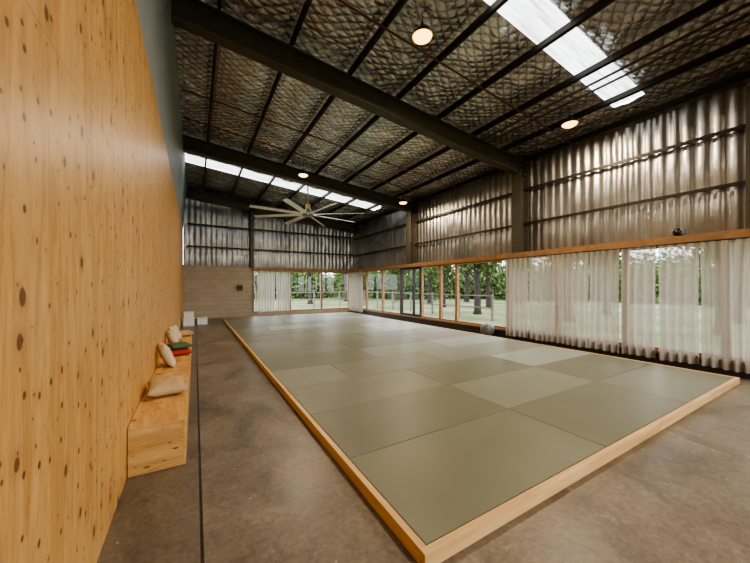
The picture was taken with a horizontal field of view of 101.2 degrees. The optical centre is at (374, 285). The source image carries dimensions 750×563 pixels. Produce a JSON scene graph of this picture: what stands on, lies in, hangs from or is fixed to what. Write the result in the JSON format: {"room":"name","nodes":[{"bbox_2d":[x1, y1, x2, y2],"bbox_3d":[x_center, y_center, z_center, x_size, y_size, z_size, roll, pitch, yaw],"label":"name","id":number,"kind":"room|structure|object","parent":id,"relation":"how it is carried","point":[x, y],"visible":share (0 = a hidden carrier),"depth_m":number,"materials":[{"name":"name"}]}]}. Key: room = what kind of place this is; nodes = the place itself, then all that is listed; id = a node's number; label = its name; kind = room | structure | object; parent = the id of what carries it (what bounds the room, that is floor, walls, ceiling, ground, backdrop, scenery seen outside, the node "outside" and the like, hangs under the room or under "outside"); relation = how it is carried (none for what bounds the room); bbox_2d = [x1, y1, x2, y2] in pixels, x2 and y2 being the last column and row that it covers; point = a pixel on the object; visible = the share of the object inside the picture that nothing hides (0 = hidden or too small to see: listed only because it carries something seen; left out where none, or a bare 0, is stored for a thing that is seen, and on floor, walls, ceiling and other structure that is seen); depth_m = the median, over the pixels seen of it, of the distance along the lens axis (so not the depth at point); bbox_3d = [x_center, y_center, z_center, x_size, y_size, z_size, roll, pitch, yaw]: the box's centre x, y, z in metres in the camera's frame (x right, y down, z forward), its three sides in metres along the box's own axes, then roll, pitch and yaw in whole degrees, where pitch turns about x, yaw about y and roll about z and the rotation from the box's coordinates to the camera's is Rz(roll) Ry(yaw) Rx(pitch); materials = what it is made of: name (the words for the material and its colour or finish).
{"room":"martial arts dojo","nodes":[
{"label":"martial arts dojo","id":0,"kind":"room"},
{"bbox_2d":[0,0,182,562],"bbox_3d":[-3.022,-0.520,4.141,0.120,4.040,22.200,0,0,-30],"label":"wall","id":1,"kind":"structure","parent":0,"point":[91,228],"depth_m":1.37,"materials":[{"name":"brown wood"}]},
{"bbox_2d":[135,0,186,225],"bbox_3d":[-2.957,-3.498,4.179,0.270,1.916,22.200,0,0,-30],"label":"wall","id":2,"kind":"structure","parent":0,"point":[157,29],"depth_m":4.94,"materials":[{"name":"paint"}]},
{"bbox_2d":[183,188,354,318],"bbox_3d":[-4.901,-1.525,15.969,8.570,6.050,0.180,0,0,-30],"label":"wall","id":3,"kind":"structure","parent":0,"point":[198,212],"depth_m":14.90,"materials":[{"name":"metal"}]},
{"bbox_2d":[257,271,274,312],"bbox_3d":[-5.444,0.275,15.382,0.880,2.070,0.130,0,0,-30],"label":"curtain","id":4,"kind":"object","parent":3,"relation":"hanging from","point":[265,279],"visible":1,"depth_m":15.38,"materials":[{"name":"white fabric"}]},
{"bbox_2d":[276,271,291,311],"bbox_3d":[-4.676,0.275,15.830,0.800,2.070,0.141,0,0,-30],"label":"curtain","id":5,"kind":"object","parent":3,"relation":"hanging from","point":[283,278],"visible":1,"depth_m":15.82,"materials":[{"name":"white fabric"}]},
{"bbox_2d":[253,267,348,272],"bbox_3d":[-3.632,-0.850,16.641,5.580,0.140,0.200,0,0,-30],"label":"trim","id":6,"kind":"structure","parent":3,"relation":"attached to","point":[254,268],"depth_m":16.27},
{"bbox_2d":[250,208,253,266],"bbox_3d":[-6.021,-2.442,15.071,0.150,3.045,0.140,0,0,-30],"label":"wall post","id":7,"kind":"object","parent":6,"relation":"on","point":[251,212],"visible":0.86,"depth_m":15.02,"materials":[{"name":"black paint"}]},
{"bbox_2d":[187,223,353,238],"bbox_3d":[-4.835,-2.800,15.874,8.270,0.060,0.050,0,0,-30],"label":"beam","id":8,"kind":"structure","parent":7,"relation":"attached to","point":[187,223],"depth_m":15.51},
{"bbox_2d":[187,245,353,255],"bbox_3d":[-4.835,-1.800,15.874,8.270,0.060,0.050,0,0,-30],"label":"beam","id":9,"kind":"structure","parent":7,"relation":"attached to","point":[187,245],"depth_m":15.43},
{"bbox_2d":[187,188,355,232],"bbox_3d":[-4.727,-3.689,15.769,8.350,1.228,0.220,0,0,-30],"label":"roof beam","id":10,"kind":"structure","parent":7,"relation":"on","point":[191,194],"depth_m":14.97,"materials":[{"name":"metal"}]},
{"bbox_2d":[291,271,321,310],"bbox_3d":[-3.714,0.260,16.593,1.730,2.080,0.100,0,0,-30],"label":"window","id":11,"kind":"structure","parent":3,"relation":"in","point":[292,271],"depth_m":16.98,"materials":[{"name":"brown wood"}]},
{"bbox_2d":[322,272,348,309],"bbox_3d":[-2.251,0.260,17.448,1.660,2.080,0.100,0,0,-30],"label":"window","id":12,"kind":"structure","parent":3,"relation":"in","point":[322,272],"depth_m":17.65,"materials":[{"name":"brown wood"}]},
{"bbox_2d":[97,312,749,562],"bbox_3d":[0.651,1.600,6.259,8.960,0.200,22.550,0,0,-30],"label":"floor","id":13,"kind":"structure","parent":0,"point":[255,484],"depth_m":2.13,"materials":[{"name":"concrete"}]},
{"bbox_2d":[128,367,188,477],"bbox_3d":[-2.243,1.305,3.322,0.389,0.390,1.900,0,0,-30],"label":"bench","id":14,"kind":"object","parent":13,"relation":"on","point":[158,428],"visible":0.98,"depth_m":2.55,"materials":[{"name":"wood"}]},
{"bbox_2d":[147,375,187,396],"bbox_3d":[-2.188,1.045,3.239,0.340,0.128,0.500,0,0,-36],"label":"cushion","id":15,"kind":"object","parent":14,"relation":"on","point":[168,385],"visible":1,"depth_m":3.11,"materials":[{"name":"fabric"}]},
{"bbox_2d":[155,347,190,393],"bbox_3d":[-3.203,1.305,4.965,0.389,0.390,1.895,0,0,-30],"label":"bench","id":16,"kind":"object","parent":13,"relation":"on","point":[184,360],"visible":0.31,"depth_m":4.41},
{"bbox_2d":[157,342,175,366],"bbox_3d":[-2.893,0.951,4.274,0.184,0.315,0.360,0,0,-45],"label":"cushion","id":17,"kind":"object","parent":16,"relation":"on","point":[166,354],"visible":1,"depth_m":4.17,"materials":[{"name":"fabric"}]},
{"bbox_2d":[234,327,269,332],"bbox_3d":[-3.986,1.456,9.987,1.011,0.084,0.976,0,0,-30],"label":"mat","id":18,"kind":"object","parent":13,"relation":"on","point":[240,330],"visible":0.56,"depth_m":10.01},
{"bbox_2d":[228,320,285,325],"bbox_3d":[-4.537,1.456,11.939,2.028,0.084,0.976,0,0,-30],"label":"mat","id":19,"kind":"object","parent":13,"relation":"on","point":[270,321],"visible":0.58,"depth_m":11.93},
{"bbox_2d":[231,322,292,328],"bbox_3d":[-4.042,1.456,11.091,2.028,0.085,0.976,0,0,-30],"label":"mat","id":20,"kind":"object","parent":13,"relation":"on","point":[283,323],"visible":0.53,"depth_m":11.02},
{"bbox_2d":[246,340,296,350],"bbox_3d":[-2.500,1.456,7.445,1.011,0.084,0.976,0,0,-30],"label":"mat","id":21,"kind":"object","parent":13,"relation":"on","point":[280,343],"visible":0.59,"depth_m":7.45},
{"bbox_2d":[237,328,310,336],"bbox_3d":[-3.052,1.456,9.396,2.028,0.085,0.976,0,0,-30],"label":"mat","id":22,"kind":"object","parent":13,"relation":"on","point":[299,330],"visible":0.56,"depth_m":9.36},
{"bbox_2d":[241,332,323,342],"bbox_3d":[-2.556,1.456,8.549,2.028,0.084,0.976,0,0,-30],"label":"mat","id":23,"kind":"object","parent":13,"relation":"on","point":[254,339],"visible":0.62,"depth_m":8.46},
{"bbox_2d":[266,323,328,329],"bbox_3d":[-2.669,1.456,10.757,2.028,0.085,0.976,0,0,-30],"label":"mat","id":24,"kind":"object","parent":13,"relation":"on","point":[317,324],"visible":0.61,"depth_m":10.74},
{"bbox_2d":[253,342,354,359],"bbox_3d":[-1.566,1.456,6.854,2.028,0.084,0.976,0,0,-30],"label":"mat","id":25,"kind":"object","parent":13,"relation":"on","point":[335,346],"visible":0.62,"depth_m":6.75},
{"bbox_2d":[272,364,351,388],"bbox_3d":[-1.014,1.456,4.902,1.011,0.084,0.976,0,0,-30],"label":"mat","id":26,"kind":"object","parent":13,"relation":"on","point":[307,376],"visible":0.62,"depth_m":4.81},
{"bbox_2d":[288,319,344,324],"bbox_3d":[-2.286,1.456,12.117,2.028,0.084,0.976,0,0,-30],"label":"mat","id":27,"kind":"object","parent":13,"relation":"on","point":[334,320],"visible":0.55,"depth_m":11.93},
{"bbox_2d":[261,349,376,371],"bbox_3d":[-1.071,1.456,6.006,2.028,0.085,0.976,0,0,-30],"label":"mat","id":28,"kind":"object","parent":13,"relation":"on","point":[316,359],"visible":0.6,"depth_m":5.92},
{"bbox_2d":[289,334,372,345],"bbox_3d":[-1.183,1.456,8.214,2.028,0.084,0.976,0,0,-30],"label":"mat","id":29,"kind":"object","parent":13,"relation":"on","point":[349,337],"visible":0.6,"depth_m":8.14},
{"bbox_2d":[304,324,369,331],"bbox_3d":[-1.295,1.456,10.423,2.028,0.084,0.976,0,0,-30],"label":"mat","id":30,"kind":"object","parent":13,"relation":"on","point":[342,327],"visible":0.56,"depth_m":10.26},
{"bbox_2d":[314,328,382,335],"bbox_3d":[-0.800,1.456,9.575,2.028,0.084,0.976,0,0,-30],"label":"mat","id":31,"kind":"object","parent":13,"relation":"on","point":[358,330],"visible":0.47,"depth_m":9.57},
{"bbox_2d":[322,320,378,325],"bbox_3d":[-0.913,1.456,11.783,2.028,0.084,0.976,0,0,-30],"label":"mat","id":32,"kind":"object","parent":13,"relation":"on","point":[364,321],"visible":0.59,"depth_m":11.61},
{"bbox_2d":[287,369,445,415],"bbox_3d":[-0.080,1.456,4.311,2.028,0.084,0.976,0,0,-30],"label":"mat","id":33,"kind":"object","parent":13,"relation":"on","point":[324,397],"visible":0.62,"depth_m":4.21,"materials":[{"name":"wicker"}]},
{"bbox_2d":[339,335,424,348],"bbox_3d":[0.190,1.456,7.880,2.028,0.085,0.976,0,0,-30],"label":"mat","id":34,"kind":"object","parent":13,"relation":"on","point":[364,343],"visible":0.59,"depth_m":7.84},
{"bbox_2d":[357,321,415,326],"bbox_3d":[0.461,1.456,11.449,2.028,0.085,0.976,0,0,-30],"label":"mat","id":35,"kind":"object","parent":13,"relation":"on","point":[397,322],"visible":0.59,"depth_m":11.30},
{"bbox_2d":[330,352,450,377],"bbox_3d":[0.303,1.456,5.672,2.028,0.084,0.976,0,0,-30],"label":"mat","id":36,"kind":"object","parent":13,"relation":"on","point":[366,367],"visible":0.62,"depth_m":5.55,"materials":[{"name":"wicker"}]},
{"bbox_2d":[358,329,429,337],"bbox_3d":[0.573,1.456,9.241,2.028,0.085,0.976,0,0,-30],"label":"mat","id":37,"kind":"object","parent":13,"relation":"on","point":[392,333],"visible":0.62,"depth_m":9.16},
{"bbox_2d":[370,324,432,330],"bbox_3d":[0.956,1.456,10.601,2.028,0.085,0.976,0,0,-30],"label":"mat","id":38,"kind":"object","parent":13,"relation":"on","point":[409,326],"visible":0.54,"depth_m":10.49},
{"bbox_2d":[357,341,450,357],"bbox_3d":[0.685,1.456,7.033,2.028,0.084,0.976,0,0,-30],"label":"mat","id":39,"kind":"object","parent":13,"relation":"on","point":[412,347],"visible":0.62,"depth_m":6.97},
{"bbox_2d":[311,385,507,458],"bbox_3d":[0.415,1.456,3.464,2.028,0.085,0.976,0,0,-30],"label":"mat","id":40,"kind":"object","parent":13,"relation":"on","point":[360,429],"visible":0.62,"depth_m":3.31,"materials":[{"name":"wicker"}]},
{"bbox_2d":[415,327,453,332],"bbox_3d":[1.890,1.456,10.010,1.011,0.084,0.976,0,0,-30],"label":"mat","id":41,"kind":"object","parent":13,"relation":"on","point":[428,329],"visible":0.61,"depth_m":10.01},
{"bbox_2d":[404,330,479,340],"bbox_3d":[1.946,1.456,8.906,2.028,0.084,0.976,0,0,-30],"label":"mat","id":42,"kind":"object","parent":13,"relation":"on","point":[445,334],"visible":0.62,"depth_m":8.80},
{"bbox_2d":[427,334,509,346],"bbox_3d":[2.442,1.456,8.059,2.028,0.085,0.976,0,0,-30],"label":"mat","id":43,"kind":"object","parent":13,"relation":"on","point":[473,339],"visible":0.62,"depth_m":7.99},
{"bbox_2d":[420,343,517,361],"bbox_3d":[2.059,1.456,6.698,2.028,0.084,0.976,0,0,-30],"label":"mat","id":44,"kind":"object","parent":13,"relation":"on","point":[451,354],"visible":0.62,"depth_m":6.65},
{"bbox_2d":[408,356,533,384],"bbox_3d":[1.676,1.456,5.338,2.028,0.085,0.976,0,0,-30],"label":"mat","id":45,"kind":"object","parent":13,"relation":"on","point":[448,373],"visible":0.62,"depth_m":5.21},
{"bbox_2d":[349,409,605,545],"bbox_3d":[0.910,1.456,2.616,2.028,0.084,0.976,0,0,-30],"label":"mat","id":46,"kind":"object","parent":13,"relation":"on","point":[438,482],"visible":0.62,"depth_m":2.41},
{"bbox_2d":[222,312,739,562],"bbox_3d":[-0.553,1.455,9.151,6.200,0.090,13.840,0,0,-30],"label":"frame","id":47,"kind":"object","parent":13,"relation":"on","point":[450,544],"visible":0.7,"depth_m":2.25,"materials":[{"name":"brown wood"}]},
{"bbox_2d":[480,323,494,335],"bbox_3d":[3.334,1.295,9.129,0.408,0.410,0.408,0,0,-30],"label":"exercise ball","id":48,"kind":"object","parent":13,"relation":"on","point":[486,328],"visible":0.8,"depth_m":8.98,"materials":[{"name":"grey plastic"}]},
{"bbox_2d":[485,340,544,349],"bbox_3d":[3.376,1.456,7.468,1.011,0.084,0.976,0,0,-30],"label":"mat","id":49,"kind":"object","parent":13,"relation":"on","point":[513,344],"visible":0.62,"depth_m":7.45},
{"bbox_2d":[449,366,595,408],"bbox_3d":[2.171,1.456,4.490,2.028,0.084,0.976,0,0,-30],"label":"mat","id":50,"kind":"object","parent":13,"relation":"on","point":[515,388],"visible":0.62,"depth_m":4.38,"materials":[{"name":"wicker"}]},
{"bbox_2d":[489,346,591,365],"bbox_3d":[3.432,1.456,6.364,2.028,0.085,0.976,0,0,-30],"label":"mat","id":51,"kind":"object","parent":13,"relation":"on","point":[542,355],"visible":0.62,"depth_m":6.26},
{"bbox_2d":[535,354,650,380],"bbox_3d":[3.927,1.456,5.516,2.028,0.085,0.976,0,0,-30],"label":"mat","id":52,"kind":"object","parent":13,"relation":"on","point":[595,367],"visible":0.62,"depth_m":5.41,"materials":[{"name":"wicker"}]},
{"bbox_2d":[510,381,686,446],"bbox_3d":[2.666,1.456,3.643,2.028,0.085,0.976,0,0,-30],"label":"mat","id":53,"kind":"object","parent":13,"relation":"on","point":[604,414],"visible":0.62,"depth_m":3.52,"materials":[{"name":"wicker"}]},
{"bbox_2d":[598,364,732,402],"bbox_3d":[4.423,1.456,4.669,2.028,0.084,0.976,0,0,-30],"label":"mat","id":54,"kind":"object","parent":13,"relation":"on","point":[683,385],"visible":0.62,"depth_m":4.56,"materials":[{"name":"wicker"}]},
{"bbox_2d":[174,0,749,223],"bbox_3d":[0.708,-4.047,6.321,8.800,0.920,22.400,0,0,-30],"label":"ceiling","id":55,"kind":"structure","parent":0,"point":[331,32],"depth_m":6.06,"materials":[{"name":"metal"}]},
{"bbox_2d":[185,153,379,209],"bbox_3d":[-3.270,-4.112,12.682,7.850,0.805,0.860,0,0,-30],"label":"skylight","id":56,"kind":"object","parent":55,"relation":"attached to","point":[189,158],"visible":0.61,"depth_m":12.15,"materials":[{"name":"white"}]},
{"bbox_2d":[249,185,363,225],"bbox_3d":[-2.687,-3.417,12.328,4.216,1.295,4.216,0,0,-16],"label":"ceiling fan","id":57,"kind":"object","parent":55,"relation":"hanging from","point":[307,212],"visible":0.98,"depth_m":12.18,"materials":[{"name":"metal"}]},
{"bbox_2d":[412,18,432,44],"bbox_3d":[0.723,-3.930,4.708,0.310,0.350,0.310,0,0,-30],"label":"lamp","id":58,"kind":"object","parent":55,"relation":"hanging from","point":[422,35],"visible":1,"depth_m":4.65,"materials":[{"name":"black metal"}]},
{"bbox_2d":[484,0,642,106],"bbox_3d":[1.694,-4.112,4.187,7.850,0.805,0.580,0,0,-30],"label":"skylight","id":59,"kind":"object","parent":55,"relation":"attached to","point":[537,19],"visible":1,"depth_m":5.00,"materials":[{"name":"white"}]},
{"bbox_2d":[561,110,577,127],"bbox_3d":[4.123,-3.545,6.521,0.310,0.350,0.310,0,0,-30],"label":"lamp","id":60,"kind":"object","parent":55,"relation":"hanging from","point":[570,122],"visible":1,"depth_m":6.46,"materials":[{"name":"black metal"}]},
{"bbox_3d":[2.967,-3.689,2.603,8.350,1.228,0.220,0,0,-30],"label":"roof beam","id":61,"kind":"structure","parent":55,"relation":"attached to","visible":0},
{"bbox_2d":[481,2,749,140],"bbox_3d":[5.492,-3.625,2.792,0.040,0.030,11.280,0,0,-30],"label":"roof purlin","id":62,"kind":"structure","parent":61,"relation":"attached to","point":[728,14],"depth_m":4.97,"materials":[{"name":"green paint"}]},
{"bbox_2d":[486,12,749,143],"bbox_3d":[5.664,-3.605,2.893,0.040,0.030,11.280,0,0,-30],"label":"roof purlin","id":63,"kind":"structure","parent":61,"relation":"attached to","point":[747,14],"depth_m":5.11,"materials":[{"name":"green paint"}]},
{"bbox_2d":[512,56,749,155],"bbox_3d":[6.528,-3.505,3.397,0.040,0.030,11.280,0,0,-30],"label":"roof purlin","id":64,"kind":"structure","parent":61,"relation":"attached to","point":[746,58],"depth_m":5.79,"materials":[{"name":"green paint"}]},
{"bbox_2d":[349,310,749,378],"bbox_3d":[2.601,1.390,10.959,0.150,0.220,16.100,0,0,-30],"label":"wall","id":65,"kind":"structure","parent":0,"point":[498,333],"depth_m":7.36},
{"bbox_2d":[382,268,399,313],"bbox_3d":[0.763,0.225,14.055,0.100,2.010,1.500,0,0,-30],"label":"window","id":66,"kind":"structure","parent":65,"relation":"in","point":[384,270],"depth_m":14.65,"materials":[{"name":"brown wood"}]},
{"bbox_2d":[400,266,420,316],"bbox_3d":[1.500,0.225,12.794,0.100,2.010,1.420,0,0,-30],"label":"door","id":67,"kind":"structure","parent":65,"relation":"in","point":[418,267],"depth_m":12.69,"materials":[{"name":"black metal"}]},
{"bbox_2d":[421,265,439,319],"bbox_3d":[2.133,0.225,11.711,0.100,2.010,1.090,0,0,-30],"label":"window","id":68,"kind":"structure","parent":65,"relation":"in","point":[422,267],"depth_m":12.13,"materials":[{"name":"brown wood"}]},
{"bbox_2d":[440,263,455,321],"bbox_3d":[2.610,0.225,10.895,0.100,2.010,0.800,0,0,-30],"label":"window","id":69,"kind":"structure","parent":65,"relation":"in","point":[441,265],"depth_m":11.19,"materials":[{"name":"brown wood"}]},
{"bbox_2d":[456,259,505,328],"bbox_3d":[3.329,0.225,9.665,0.100,2.010,2.050,0,0,-30],"label":"window","id":70,"kind":"structure","parent":65,"relation":"in","point":[457,264],"depth_m":10.49,"materials":[{"name":"brown wood"}]},
{"bbox_2d":[348,307,744,365],"bbox_3d":[2.596,1.255,10.899,0.220,0.050,16.000,0,0,-30],"label":"trim","id":71,"kind":"structure","parent":65,"relation":"on","point":[502,329],"depth_m":10.21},
{"bbox_2d":[354,78,749,268],"bbox_3d":[4.389,-2.270,8.530,0.071,2.780,22.300,0,0,-30],"label":"wall","id":72,"kind":"structure","parent":0,"point":[717,160],"depth_m":6.97,"materials":[{"name":"metal"}]},
{"label":"outside","id":73,"kind":"structure","parent":0,"visible":0},
{"bbox_2d":[254,290,700,351],"bbox_3d":[9.309,1.710,63.351,200.000,0.180,220.000,0,0,-30],"label":"ground","id":74,"kind":"structure","parent":73,"point":[466,313],"depth_m":22.18,"materials":[{"name":"green plant"}]},
{"bbox_2d":[254,291,339,309],"bbox_3d":[-5.401,0.995,22.325,10.280,1.250,0.080,0,0,-30],"label":"rail fence","id":75,"kind":"object","parent":74,"relation":"on","point":[313,292],"visible":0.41,"depth_m":22.82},
{"bbox_2d":[298,272,323,303],"bbox_3d":[-5.764,-2.368,27.816,3.876,8.208,3.876,0,0,32],"label":"tree","id":76,"kind":"object","parent":74,"relation":"on","point":[309,275],"visible":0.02,"depth_m":27.74,"materials":[{"name":"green plant"}]},
{"bbox_2d":[385,269,409,301],"bbox_3d":[2.170,-1.969,31.876,3.488,7.387,3.489,0,0,10],"label":"tree","id":77,"kind":"object","parent":74,"relation":"on","point":[396,273],"visible":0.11,"depth_m":31.86,"materials":[{"name":"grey plant"}]},
{"bbox_2d":[412,267,438,302],"bbox_3d":[4.808,-2.368,27.473,3.876,8.208,3.876,0,0,-14],"label":"tree","id":78,"kind":"object","parent":74,"relation":"on","point":[429,289],"visible":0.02,"depth_m":27.17,"materials":[{"name":"green plant"}]},
{"bbox_2d":[364,291,493,320],"bbox_3d":[2.267,0.995,19.509,0.080,1.250,12.480,0,0,-30],"label":"rail fence","id":79,"kind":"object","parent":74,"relation":"on","point":[377,292],"visible":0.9,"depth_m":17.67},
{"bbox_2d":[425,264,461,306],"bbox_3d":[5.246,-1.769,23.771,3.294,6.977,3.295,0,0,-5],"label":"tree","id":80,"kind":"object","parent":74,"relation":"on","point":[446,269],"visible":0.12,"depth_m":23.50,"materials":[{"name":"green plant"}]},
{"bbox_2d":[459,264,473,301],"bbox_3d":[9.279,-2.766,31.483,4.264,9.029,4.263,0,0,-21],"label":"tree","id":81,"kind":"object","parent":74,"relation":"on","point":[466,299],"visible":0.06,"depth_m":31.36,"materials":[{"name":"green plant"}]},
{"bbox_2d":[254,253,700,304],"bbox_3d":[11.395,-0.947,38.367,69.640,11.366,28.304,0,0,18],"label":"hedge","id":82,"kind":"object","parent":74,"relation":"on","point":[334,284],"visible":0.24,"depth_m":38.32,"materials":[{"name":"green plant"}]},
{"bbox_2d":[459,261,498,314],"bbox_3d":[5.894,-2.168,17.594,3.682,7.798,3.682,0,0,1],"label":"tree","id":83,"kind":"object","parent":74,"relation":"on","point":[476,266],"visible":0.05,"depth_m":17.59,"materials":[{"name":"green plant"}]},
{"bbox_2d":[472,261,501,307],"bbox_3d":[8.386,-1.969,22.480,3.489,7.387,3.488,0,0,-6],"label":"tree","id":84,"kind":"object","parent":74,"relation":"on","point":[488,276],"visible":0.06,"depth_m":22.31,"materials":[{"name":"green plant"}]},
{"bbox_3d":[8.201,0.360,1.376,0.150,2.280,6.100,0,0,-30],"label":"wall","id":85,"kind":"structure","parent":0,"visible":0},
{"bbox_2d":[349,271,362,311],"bbox_3d":[-1.062,0.315,16.840,0.146,2.150,1.650,0,0,-30],"label":"curtain","id":86,"kind":"object","parent":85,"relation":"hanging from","point":[355,278],"visible":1,"depth_m":16.72,"materials":[{"name":"white fabric"}]},
{"bbox_2d":[349,228,749,271],"bbox_3d":[4.244,-0.850,8.317,0.420,0.140,22.080,0,0,-30],"label":"trim","id":87,"kind":"structure","parent":85,"relation":"attached to","point":[739,233],"depth_m":6.78,"materials":[{"name":"wood"}]},
{"bbox_2d":[406,204,416,263],"bbox_3d":[1.552,-2.185,12.953,0.350,2.530,0.300,0,0,-30],"label":"steel column","id":88,"kind":"structure","parent":87,"relation":"on","point":[411,227],"depth_m":12.93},
{"bbox_2d":[183,134,416,212],"bbox_3d":[-1.901,-3.689,10.934,8.350,1.228,0.220,0,0,-30],"label":"roof beam","id":89,"kind":"structure","parent":88,"relation":"on","point":[192,145],"depth_m":10.26,"materials":[{"name":"black metal"}]},
{"bbox_2d":[512,162,528,252],"bbox_3d":[4.075,-2.185,8.636,0.350,2.530,0.300,0,0,-30],"label":"steel column","id":90,"kind":"structure","parent":87,"relation":"on","point":[520,198],"depth_m":8.60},
{"bbox_2d":[171,0,527,176],"bbox_3d":[0.621,-3.689,6.617,8.350,1.228,0.220,0,0,-30],"label":"roof beam","id":91,"kind":"structure","parent":90,"relation":"on","point":[201,19],"depth_m":5.66,"materials":[{"name":"black metal"}]},
{"bbox_2d":[745,86,749,228],"bbox_3d":[6.229,-2.185,4.949,0.350,2.530,0.300,0,0,-30],"label":"steel column","id":92,"kind":"structure","parent":87,"relation":"on","point":[747,89],"depth_m":4.97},
{"bbox_2d":[354,124,744,239],"bbox_3d":[4.359,-2.700,8.396,0.040,0.060,22.100,0,0,-30],"label":"beam","id":93,"kind":"structure","parent":92,"relation":"attached to","point":[742,126],"depth_m":6.91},
{"bbox_2d":[354,180,744,255],"bbox_3d":[4.359,-1.750,8.396,0.040,0.060,22.100,0,0,-30],"label":"beam","id":94,"kind":"structure","parent":92,"relation":"attached to","point":[743,181],"depth_m":6.92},
{"bbox_3d":[9.019,-2.185,0.174,0.350,2.530,0.300,0,0,-30],"label":"steel column","id":95,"kind":"structure","parent":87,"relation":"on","visible":0},
{"bbox_3d":[5.566,-3.689,-1.844,8.350,1.228,0.220,0,0,-30],"label":"roof beam","id":96,"kind":"structure","parent":95,"relation":"on","visible":0},
{"bbox_2d":[202,0,221,191],"bbox_3d":[-2.297,-4.298,4.564,0.051,0.115,22.200,0,0,-30],"label":"roof purlin","id":97,"kind":"structure","parent":96,"relation":"on","point":[219,2],"depth_m":6.62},
{"bbox_2d":[229,0,311,197],"bbox_3d":[-1.330,-4.186,5.130,0.051,0.115,22.200,0,0,-30],"label":"roof purlin","id":98,"kind":"structure","parent":96,"relation":"on","point":[307,3],"depth_m":6.34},
{"bbox_2d":[254,0,407,203],"bbox_3d":[-0.363,-4.074,5.695,0.051,0.115,22.200,0,0,-30],"label":"roof purlin","id":99,"kind":"structure","parent":96,"relation":"on","point":[398,6],"depth_m":5.58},
{"bbox_2d":[278,0,508,208],"bbox_3d":[0.604,-3.962,6.260,0.051,0.115,22.200,0,0,-30],"label":"roof purlin","id":100,"kind":"structure","parent":96,"relation":"on","point":[494,7],"depth_m":5.51,"materials":[{"name":"metal"}]},
{"bbox_2d":[187,170,377,217],"bbox_3d":[-3.393,-3.865,13.537,8.303,0.864,0.034,0,0,-30],"label":"rod","id":101,"kind":"object","parent":100,"relation":"attached to","point":[187,170],"visible":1,"depth_m":12.96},
{"bbox_2d":[184,117,433,197],"bbox_3d":[-1.274,-3.865,9.911,8.303,0.864,0.034,0,0,-30],"label":"rod","id":102,"kind":"object","parent":100,"relation":"attached to","point":[184,117],"visible":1,"depth_m":9.26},
{"bbox_2d":[310,0,615,206],"bbox_3d":[1.571,-3.850,6.825,0.051,0.115,22.200,0,0,-30],"label":"roof purlin","id":103,"kind":"structure","parent":96,"relation":"on","point":[598,6],"depth_m":5.40,"materials":[{"name":"metal"}]},
{"bbox_2d":[182,89,458,188],"bbox_3d":[-0.619,-3.865,8.789,8.303,0.864,0.034,0,0,-30],"label":"rod","id":104,"kind":"object","parent":103,"relation":"attached to","point":[182,89],"visible":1,"depth_m":8.06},
{"bbox_2d":[337,0,575,145],"bbox_3d":[1.324,-3.865,5.464,8.303,0.864,0.034,0,0,-30],"label":"rod","id":105,"kind":"object","parent":103,"relation":"attached to","point":[340,1],"visible":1,"depth_m":5.34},
{"bbox_2d":[319,0,728,217],"bbox_3d":[2.538,-3.738,7.390,0.051,0.115,22.200,0,0,-30],"label":"roof purlin","id":106,"kind":"structure","parent":96,"relation":"on","point":[709,5],"depth_m":5.34,"materials":[{"name":"metal"}]},
{"bbox_2d":[338,35,749,221],"bbox_3d":[3.505,-3.626,7.955,0.051,0.115,22.200,0,0,-30],"label":"roof purlin","id":107,"kind":"structure","parent":96,"relation":"on","point":[744,41],"depth_m":5.89,"materials":[{"name":"metal"}]},
{"bbox_2d":[353,70,749,225],"bbox_3d":[4.308,-3.533,8.424,0.051,0.115,22.200,0,0,-30],"label":"roof purlin","id":108,"kind":"structure","parent":96,"relation":"on","point":[742,76],"depth_m":6.68,"materials":[{"name":"metal"}]},
{"bbox_2d":[504,237,749,258],"bbox_3d":[5.107,-0.770,6.285,0.024,0.024,5.700,0,0,-30],"label":"rail","id":109,"kind":"object","parent":85,"relation":"attached to","point":[740,237],"visible":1,"depth_m":5.99,"materials":[{"name":"black metal"}]},
{"bbox_2d":[505,257,527,337],"bbox_3d":[3.856,0.315,8.426,0.148,2.150,0.700,0,0,-30],"label":"curtain","id":110,"kind":"object","parent":109,"relation":"hanging from","point":[516,268],"visible":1,"depth_m":8.42,"materials":[{"name":"white fabric"}]},
{"bbox_2d":[528,255,556,341],"bbox_3d":[4.220,0.315,7.799,0.137,2.150,0.730,0,0,-30],"label":"curtain","id":111,"kind":"object","parent":109,"relation":"hanging from","point":[542,269],"visible":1,"depth_m":7.75,"materials":[{"name":"white fabric"}]},
{"bbox_2d":[556,252,588,347],"bbox_3d":[4.588,0.315,7.163,0.132,2.150,0.700,0,0,-30],"label":"curtain","id":112,"kind":"object","parent":109,"relation":"hanging from","point":[572,269],"visible":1,"depth_m":7.12,"materials":[{"name":"white fabric"}]},
{"bbox_2d":[589,249,619,352],"bbox_3d":[4.917,0.315,6.603,0.124,2.150,0.560,0,0,-30],"label":"curtain","id":113,"kind":"object","parent":109,"relation":"hanging from","point":[604,265],"visible":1,"depth_m":6.59,"materials":[{"name":"white fabric"}]},
{"bbox_2d":[621,246,655,357],"bbox_3d":[5.207,0.314,6.106,0.129,2.149,0.570,0,0,-30],"label":"curtain","id":114,"kind":"object","parent":109,"relation":"hanging from","point":[637,264],"visible":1,"depth_m":6.08,"materials":[{"name":"white fabric"}]},
{"bbox_2d":[658,243,698,363],"bbox_3d":[5.501,0.315,5.600,0.126,2.150,0.559,0,0,-32],"label":"curtain","id":115,"kind":"object","parent":109,"relation":"hanging from","point":[678,263],"visible":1,"depth_m":5.55,"materials":[{"name":"white fabric"}]},
{"bbox_2d":[700,238,749,373],"bbox_3d":[5.847,0.315,5.021,0.138,2.150,0.770,0,0,-30],"label":"curtain","id":116,"kind":"object","parent":109,"relation":"hanging from","point":[725,264],"visible":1,"depth_m":5.08,"materials":[{"name":"white fabric"}]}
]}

